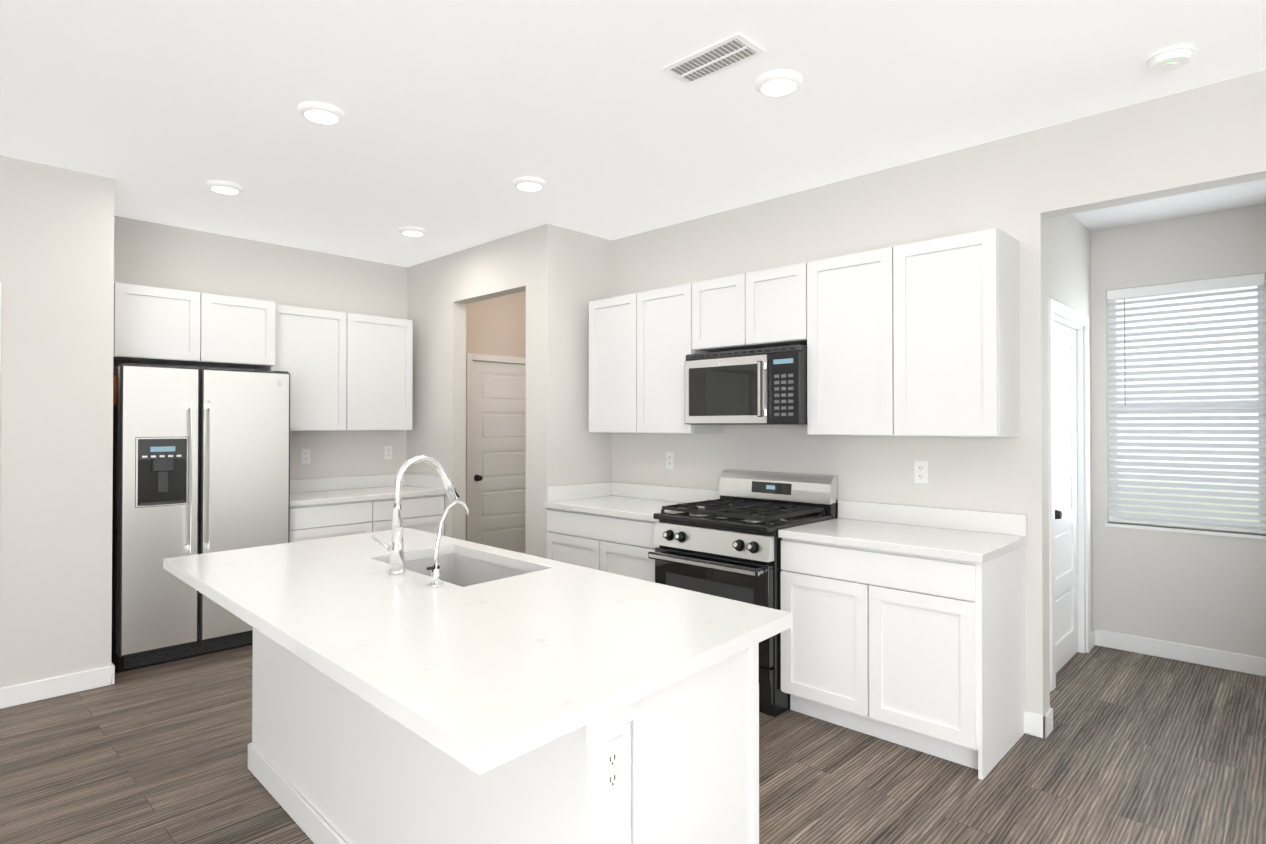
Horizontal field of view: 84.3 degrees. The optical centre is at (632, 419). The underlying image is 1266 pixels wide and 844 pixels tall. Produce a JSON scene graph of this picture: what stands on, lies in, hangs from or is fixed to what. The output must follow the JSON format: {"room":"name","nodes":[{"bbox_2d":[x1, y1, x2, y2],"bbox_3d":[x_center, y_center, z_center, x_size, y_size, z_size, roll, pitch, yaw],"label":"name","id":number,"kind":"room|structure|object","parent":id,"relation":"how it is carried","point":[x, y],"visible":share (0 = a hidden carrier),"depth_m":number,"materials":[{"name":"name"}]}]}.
{"room":"kitchen","nodes":[
{"label":"kitchen","id":0,"kind":"room"},
{"bbox_2d":[0,155,114,687],"bbox_3d":[-3.114,0.063,3.715,0.120,2.800,0.550,0,-1,44],"label":"wall","id":1,"kind":"structure","parent":0,"point":[57,333],"depth_m":3.69,"materials":[{"name":"beige paint"}]},
{"bbox_2d":[0,666,111,708],"bbox_3d":[-3.035,1.410,3.690,0.014,0.105,0.460,0,-1,44],"label":"baseboard","id":2,"kind":"structure","parent":1,"relation":"attached to","point":[30,692],"depth_m":3.67,"materials":[{"name":"white wood"}]},
{"bbox_2d":[111,662,114,684],"bbox_3d":[-2.907,1.412,3.896,0.114,0.105,0.014,0,-1,44],"label":"baseboard return","id":3,"kind":"object","parent":1,"relation":"attached to","point":[113,673],"visible":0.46,"depth_m":3.86,"materials":[{"name":"white wood"}]},
{"bbox_2d":[113,216,525,479],"bbox_3d":[-2.301,0.081,5.776,0.120,2.800,3.790,0,-1,44],"label":"wall","id":4,"kind":"structure","parent":0,"point":[151,254],"depth_m":5.37,"materials":[{"name":"beige paint"}]},
{"bbox_2d":[113,282,412,430],"bbox_3d":[-2.582,-0.368,5.082,0.438,0.905,2.015,0,-1,44],"label":"upper cabinet","id":5,"kind":"object","parent":4,"relation":"attached to","point":[350,371],"visible":0.92,"depth_m":5.08,"materials":[{"name":"white wood"}]},
{"bbox_2d":[301,449,309,463],"bbox_3d":[-2.542,0.288,5.430,0.007,0.116,0.070,0,-1,44],"label":"electrical outlet","id":6,"kind":"object","parent":4,"relation":"attached to","point":[305,456],"visible":1,"depth_m":5.43,"materials":[{"name":"white plastic"}]},
{"bbox_2d":[384,446,391,458],"bbox_3d":[-2.071,0.282,5.921,0.007,0.116,0.070,0,-1,44],"label":"electrical outlet","id":7,"kind":"object","parent":4,"relation":"attached to","point":[387,452],"visible":1,"depth_m":5.92,"materials":[{"name":"white plastic"}]},
{"bbox_2d":[466,353,525,541],"bbox_3d":[-1.217,0.440,6.798,0.018,2.100,0.930,0,-1,44],"label":"door frame","id":8,"kind":"structure","parent":4,"relation":"attached to","point":[470,357],"depth_m":6.48,"materials":[{"name":"white wood"}]},
{"bbox_2d":[472,361,525,553],"bbox_3d":[-1.227,0.469,6.807,0.100,2.029,0.802,0,-1,44],"label":"door","id":9,"kind":"structure","parent":4,"relation":"in","point":[498,447],"depth_m":6.77,"materials":[{"name":"white wood"}]},
{"bbox_2d":[407,223,560,558],"bbox_3d":[-1.226,0.078,5.431,1.910,2.800,0.120,0,-1,44],"label":"wall","id":10,"kind":"structure","parent":0,"point":[436,314],"depth_m":5.33,"materials":[{"name":"beige paint"}]},
{"bbox_2d":[466,291,525,363],"bbox_3d":[-1.319,-0.931,6.720,0.004,0.760,1.600,0,-1,44],"label":"wall","id":11,"kind":"structure","parent":0,"point":[496,326],"depth_m":6.74,"materials":[{"name":"paint"}]},
{"bbox_2d":[561,227,611,485],"bbox_3d":[-0.369,0.074,5.031,0.120,2.800,0.490,0,-1,44],"label":"wall","id":12,"kind":"structure","parent":0,"point":[586,278],"depth_m":4.94,"materials":[{"name":"beige paint"}]},
{"bbox_2d":[546,482,612,501],"bbox_3d":[-0.371,0.508,4.920,0.020,0.099,0.603,0,-1,44],"label":"backsplash","id":13,"kind":"structure","parent":12,"relation":"attached to","point":[591,490],"depth_m":4.90,"materials":[{"name":"white stone"}]},
{"bbox_2d":[0,645,1265,843],"bbox_3d":[0.081,1.474,1.573,9.800,0.060,9.400,0,-1,44],"label":"floor","id":14,"kind":"structure","parent":0,"point":[1138,749],"depth_m":2.89,"materials":[{"name":"wood"}]},
{"bbox_2d":[111,363,289,672],"bbox_3d":[-2.834,0.575,4.542,0.774,1.790,0.936,0,-1,44],"label":"refrigerator","id":15,"kind":"object","parent":14,"relation":"on","point":[201,460],"visible":0.92,"depth_m":4.21,"materials":[{"name":"grey metal"}]},
{"bbox_2d":[290,473,445,542],"bbox_3d":[-2.148,0.970,5.382,0.633,1.015,1.209,0,-1,44],"label":"base cabinet","id":16,"kind":"object","parent":14,"relation":"on","point":[322,508],"visible":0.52,"depth_m":5.27,"materials":[{"name":"white wood"}]},
{"bbox_2d":[290,473,445,506],"bbox_3d":[-2.148,0.531,5.386,0.633,0.138,1.209,0,-1,44],"label":"countertop","id":17,"kind":"structure","parent":16,"relation":"on","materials":[{"name":"white stone"}]},
{"bbox_2d":[248,639,758,843],"bbox_3d":[-0.613,1.014,2.415,2.194,0.875,0.775,0,-1,44],"label":"kitchen island","id":18,"kind":"object","parent":14,"relation":"on","point":[683,768],"depth_m":1.81,"materials":[{"name":"white wood"}]},
{"bbox_2d":[163,539,722,778],"bbox_3d":[-0.844,0.553,2.126,2.279,0.038,0.639,0,-1,44],"label":"island countertop","id":19,"kind":"structure","parent":18,"relation":"on","point":[487,680],"depth_m":1.64,"materials":[{"name":"white stone"}]},
{"bbox_2d":[383,555,534,582],"bbox_3d":[-0.657,0.678,2.623,0.729,0.227,0.424,0,-1,44],"label":"sink","id":20,"kind":"object","parent":19,"relation":"in","point":[482,568],"depth_m":2.88,"materials":[{"name":"silver metal"}]},
{"bbox_2d":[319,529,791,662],"bbox_3d":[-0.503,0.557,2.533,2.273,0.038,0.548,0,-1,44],"label":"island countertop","id":21,"kind":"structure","parent":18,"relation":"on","point":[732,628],"depth_m":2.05,"materials":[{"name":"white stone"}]},
{"bbox_2d":[423,499,474,586],"bbox_3d":[-0.598,0.402,2.291,0.049,0.267,0.157,0,-1,44],"label":"faucet","id":22,"kind":"object","parent":21,"relation":"on","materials":[{"name":"silver metal"}]},
{"bbox_2d":[599,735,621,802],"bbox_3d":[-0.045,0.723,1.447,0.011,0.116,0.071,0,-1,44],"label":"outlet","id":23,"kind":"object","parent":18,"relation":"attached to","point":[610,746],"depth_m":1.44,"materials":[{"name":"white plastic"}]},
{"bbox_2d":[547,510,658,581],"bbox_3d":[0.006,1.032,4.571,1.040,0.875,0.617,0,-1,44],"label":"base cabinet","id":24,"kind":"object","parent":14,"relation":"on","point":[621,546],"depth_m":4.33,"materials":[{"name":"white wood"}]},
{"bbox_2d":[545,494,703,521],"bbox_3d":[0.001,0.574,4.570,1.041,0.038,0.632,0,-1,44],"label":"countertop","id":25,"kind":"structure","parent":24,"relation":"on","point":[613,506],"depth_m":4.49,"materials":[{"name":"white stone"}]},
{"bbox_2d":[648,469,837,716],"bbox_3d":[0.603,0.888,3.883,0.757,1.152,0.768,0,-1,44],"label":"range","id":26,"kind":"object","parent":14,"relation":"on","point":[727,544],"visible":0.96,"depth_m":3.69,"materials":[{"name":"black metal"}]},
{"bbox_2d":[781,538,1024,779],"bbox_3d":[1.275,1.022,3.354,0.928,0.875,0.617,0,-1,44],"label":"base cabinet","id":27,"kind":"object","parent":14,"relation":"on","point":[907,629],"depth_m":3.07,"materials":[{"name":"white wood"}]},
{"bbox_2d":[778,518,1026,565],"bbox_3d":[1.274,0.563,3.349,0.943,0.038,0.632,0,-1,44],"label":"countertop","id":28,"kind":"structure","parent":27,"relation":"on","point":[977,546],"depth_m":3.21,"materials":[{"name":"white stone"}]},
{"bbox_2d":[0,0,1265,266],"bbox_3d":[0.081,-1.385,1.598,9.800,0.060,9.400,0,-1,44],"label":"ceiling","id":29,"kind":"structure","parent":0,"point":[456,122],"depth_m":2.92,"materials":[{"name":"paint"}]},
{"bbox_2d":[206,180,243,193],"bbox_3d":[-2.331,-1.321,3.995,0.190,0.026,0.190,0,-1,44],"label":"recessed light","id":30,"kind":"object","parent":29,"relation":"in","point":[223,187],"visible":1,"depth_m":3.95,"materials":[{"name":"white plastic"}]},
{"bbox_2d":[297,101,344,123],"bbox_3d":[-1.357,-1.329,3.046,0.190,0.026,0.190,0,-1,44],"label":"recessed light","id":31,"kind":"object","parent":29,"relation":"in","point":[320,112],"visible":0.98,"depth_m":3.01,"materials":[{"name":"white plastic"}]},
{"bbox_2d":[399,226,426,235],"bbox_3d":[-1.544,-1.313,4.902,0.190,0.026,0.190,0,-1,44],"label":"recessed light","id":32,"kind":"object","parent":29,"relation":"in","point":[411,231],"visible":1,"depth_m":4.85,"materials":[{"name":"white"}]},
{"bbox_2d":[512,176,545,190],"bbox_3d":[-0.583,-1.321,3.939,0.190,0.026,0.190,0,-1,44],"label":"recessed light","id":33,"kind":"object","parent":29,"relation":"in","point":[526,183],"visible":1,"depth_m":3.90,"materials":[{"name":"white"}]},
{"bbox_2d":[662,33,764,84],"bbox_3d":[0.296,-1.339,2.617,0.360,0.013,0.170,0,-1,44],"label":"ceiling vent","id":34,"kind":"object","parent":29,"relation":"in","point":[728,52],"visible":1,"depth_m":2.60,"materials":[{"name":"white metal"}]},
{"bbox_2d":[754,69,802,96],"bbox_3d":[0.580,-1.331,2.782,0.190,0.026,0.190,0,-1,44],"label":"recessed light","id":35,"kind":"object","parent":29,"relation":"in","point":[779,82],"visible":0.96,"depth_m":2.75,"materials":[{"name":"white plastic"}]},
{"bbox_2d":[1145,45,1193,72],"bbox_3d":[1.984,-1.326,2.585,0.144,0.040,0.144,0,-1,44],"label":"smoke detector","id":36,"kind":"object","parent":29,"relation":"attached to","point":[1168,59],"visible":1,"depth_m":2.56,"materials":[{"name":"white plastic"}]},
{"bbox_2d":[612,70,1265,714],"bbox_3d":[1.303,0.064,3.850,4.170,2.800,0.120,0,-1,44],"label":"wall","id":37,"kind":"structure","parent":0,"point":[980,187],"depth_m":3.42,"materials":[{"name":"beige paint"}]},
{"bbox_2d":[589,295,624,432],"bbox_3d":[-0.007,-0.365,4.798,0.520,0.916,0.328,0,-1,44],"label":"upper cabinet","id":38,"kind":"object","parent":37,"relation":"attached to","point":[606,316],"depth_m":4.74,"materials":[{"name":"white wood"}]},
{"bbox_2d":[666,452,673,468],"bbox_3d":[0.252,0.282,4.767,0.070,0.116,0.007,0,-1,44],"label":"electrical outlet","id":39,"kind":"object","parent":37,"relation":"attached to","point":[669,460],"visible":1,"depth_m":4.76,"materials":[{"name":"white plastic"}]},
{"bbox_2d":[625,284,723,433],"bbox_3d":[0.280,-0.368,4.522,0.520,0.916,0.328,0,-1,44],"label":"upper cabinet","id":40,"kind":"object","parent":37,"relation":"attached to","point":[656,321],"depth_m":4.42,"materials":[{"name":"white wood"}]},
{"bbox_2d":[689,276,744,352],"bbox_3d":[0.630,-0.623,4.188,0.449,0.410,0.328,0,-1,44],"label":"upper cabinet","id":41,"kind":"object","parent":37,"relation":"attached to","point":[710,301],"depth_m":4.14,"materials":[{"name":"white wood"}]},
{"bbox_2d":[733,263,800,348],"bbox_3d":[0.866,-0.625,3.962,0.449,0.410,0.328,0,-1,44],"label":"upper cabinet","id":42,"kind":"object","parent":37,"relation":"attached to","point":[766,303],"depth_m":3.87,"materials":[{"name":"white wood"}]},
{"bbox_2d":[685,345,806,424],"bbox_3d":[0.708,-0.178,4.029,0.771,0.417,0.445,0,-1,44],"label":"microwave","id":43,"kind":"object","parent":42,"relation":"attached to","point":[762,386],"visible":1,"depth_m":3.85,"materials":[{"name":"grey metal"}]},
{"bbox_2d":[613,482,1026,533],"bbox_3d":[0.832,0.502,4.197,2.756,0.099,0.020,0,-1,44],"label":"backsplash","id":44,"kind":"structure","parent":37,"relation":"attached to","point":[991,522],"depth_m":3.65,"materials":[{"name":"white stone"}]},
{"bbox_2d":[801,250,876,435],"bbox_3d":[1.219,-0.375,3.621,0.525,0.916,0.328,0,-1,44],"label":"upper cabinet","id":45,"kind":"object","parent":37,"relation":"attached to","point":[839,294],"depth_m":3.56,"materials":[{"name":"white wood"}]},
{"bbox_2d":[914,461,927,483],"bbox_3d":[1.478,0.272,3.590,0.070,0.116,0.007,0,-1,44],"label":"electrical outlet","id":46,"kind":"object","parent":37,"relation":"attached to","point":[920,471],"visible":1,"depth_m":3.59,"materials":[{"name":"white plastic"}]},
{"bbox_2d":[877,228,1019,436],"bbox_3d":[1.509,-0.378,3.343,0.524,0.916,0.328,0,-1,44],"label":"upper cabinet","id":47,"kind":"object","parent":37,"relation":"attached to","point":[921,338],"depth_m":3.21,"materials":[{"name":"white wood"}]},
{"bbox_2d":[1024,710,1044,738],"bbox_3d":[1.848,1.406,3.222,0.099,0.105,0.014,0,-1,44],"label":"baseboard","id":48,"kind":"structure","parent":37,"relation":"attached to","point":[1033,724],"depth_m":3.22,"materials":[{"name":"white wood"}]},
{"bbox_2d":[1043,708,1052,738],"bbox_3d":[1.920,1.406,3.236,0.014,0.105,0.134,0,-1,44],"label":"baseboard","id":49,"kind":"structure","parent":37,"relation":"attached to","point":[1048,723],"depth_m":3.22,"materials":[{"name":"white wood"}]},
{"bbox_2d":[1047,214,1092,652],"bbox_3d":[2.434,0.066,4.068,0.120,2.800,1.760,0,-1,44],"label":"wall","id":50,"kind":"structure","parent":0,"point":[1066,260],"depth_m":4.24,"materials":[{"name":"beige paint"}]},
{"bbox_2d":[1054,321,1077,672],"bbox_3d":[2.553,0.449,4.130,0.100,2.024,0.764,0,-1,44],"label":"hall door","id":51,"kind":"structure","parent":50,"relation":"in","point":[1066,537],"depth_m":4.22,"materials":[{"name":"white wood"}]},
{"bbox_2d":[1048,298,1090,690],"bbox_3d":[2.530,0.407,4.152,0.138,2.120,0.940,0,-1,44],"label":"door frame","id":52,"kind":"structure","parent":50,"relation":"attached to","point":[1063,311],"depth_m":4.40,"materials":[{"name":"white wood"}]},
{"bbox_2d":[1091,629,1094,648],"bbox_3d":[2.960,1.417,4.508,0.014,0.105,0.140,0,-1,44],"label":"baseboard","id":53,"kind":"structure","parent":50,"relation":"attached to","point":[1092,638],"depth_m":4.50,"materials":[{"name":"white wood"}]},
{"bbox_2d":[1072,179,1265,231],"bbox_3d":[2.908,-1.288,3.555,1.330,0.098,1.660,0,-1,44],"label":"ceiling","id":54,"kind":"structure","parent":0,"point":[1251,193],"depth_m":4.06,"materials":[{"name":"paint"}]},
{"bbox_2d":[1091,203,1265,657],"bbox_3d":[3.308,0.069,4.365,0.970,2.800,0.120,0,-1,44],"label":"wall","id":55,"kind":"structure","parent":0,"point":[1203,590],"depth_m":4.29,"materials":[{"name":"beige paint"}]},
{"bbox_2d":[1095,629,1265,676],"bbox_3d":[3.332,1.415,4.238,0.925,0.105,0.014,0,-1,44],"label":"baseboard","id":56,"kind":"structure","parent":55,"relation":"attached to","point":[1242,663],"depth_m":4.23,"materials":[{"name":"white wood"}]},
{"bbox_2d":[1105,273,1265,539],"bbox_3d":[3.376,-0.075,4.293,0.790,1.525,0.132,0,-1,44],"label":"window blinds","id":57,"kind":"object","parent":55,"relation":"in","point":[1258,280],"depth_m":4.26,"materials":[{"name":"white plastic"}]},
{"label":"outside","id":58,"kind":"structure","parent":0,"visible":0},
{"bbox_2d":[1117,286,1258,521],"bbox_3d":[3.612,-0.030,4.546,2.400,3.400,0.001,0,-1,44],"label":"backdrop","id":59,"kind":"structure","parent":58,"point":[1195,360],"depth_m":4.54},
{"bbox_3d":[-3.599,-0.976,3.219,0.120,0.730,0.850,0,-1,44],"label":"wall","id":60,"kind":"structure","parent":0,"visible":0},
{"bbox_2d":[0,282,0,390],"bbox_3d":[-3.549,0.381,3.160,0.018,2.155,1.020,0,-1,44],"label":"door frame","id":61,"kind":"structure","parent":60,"relation":"attached to","point":[0,336],"depth_m":3.53,"materials":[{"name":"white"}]}
]}

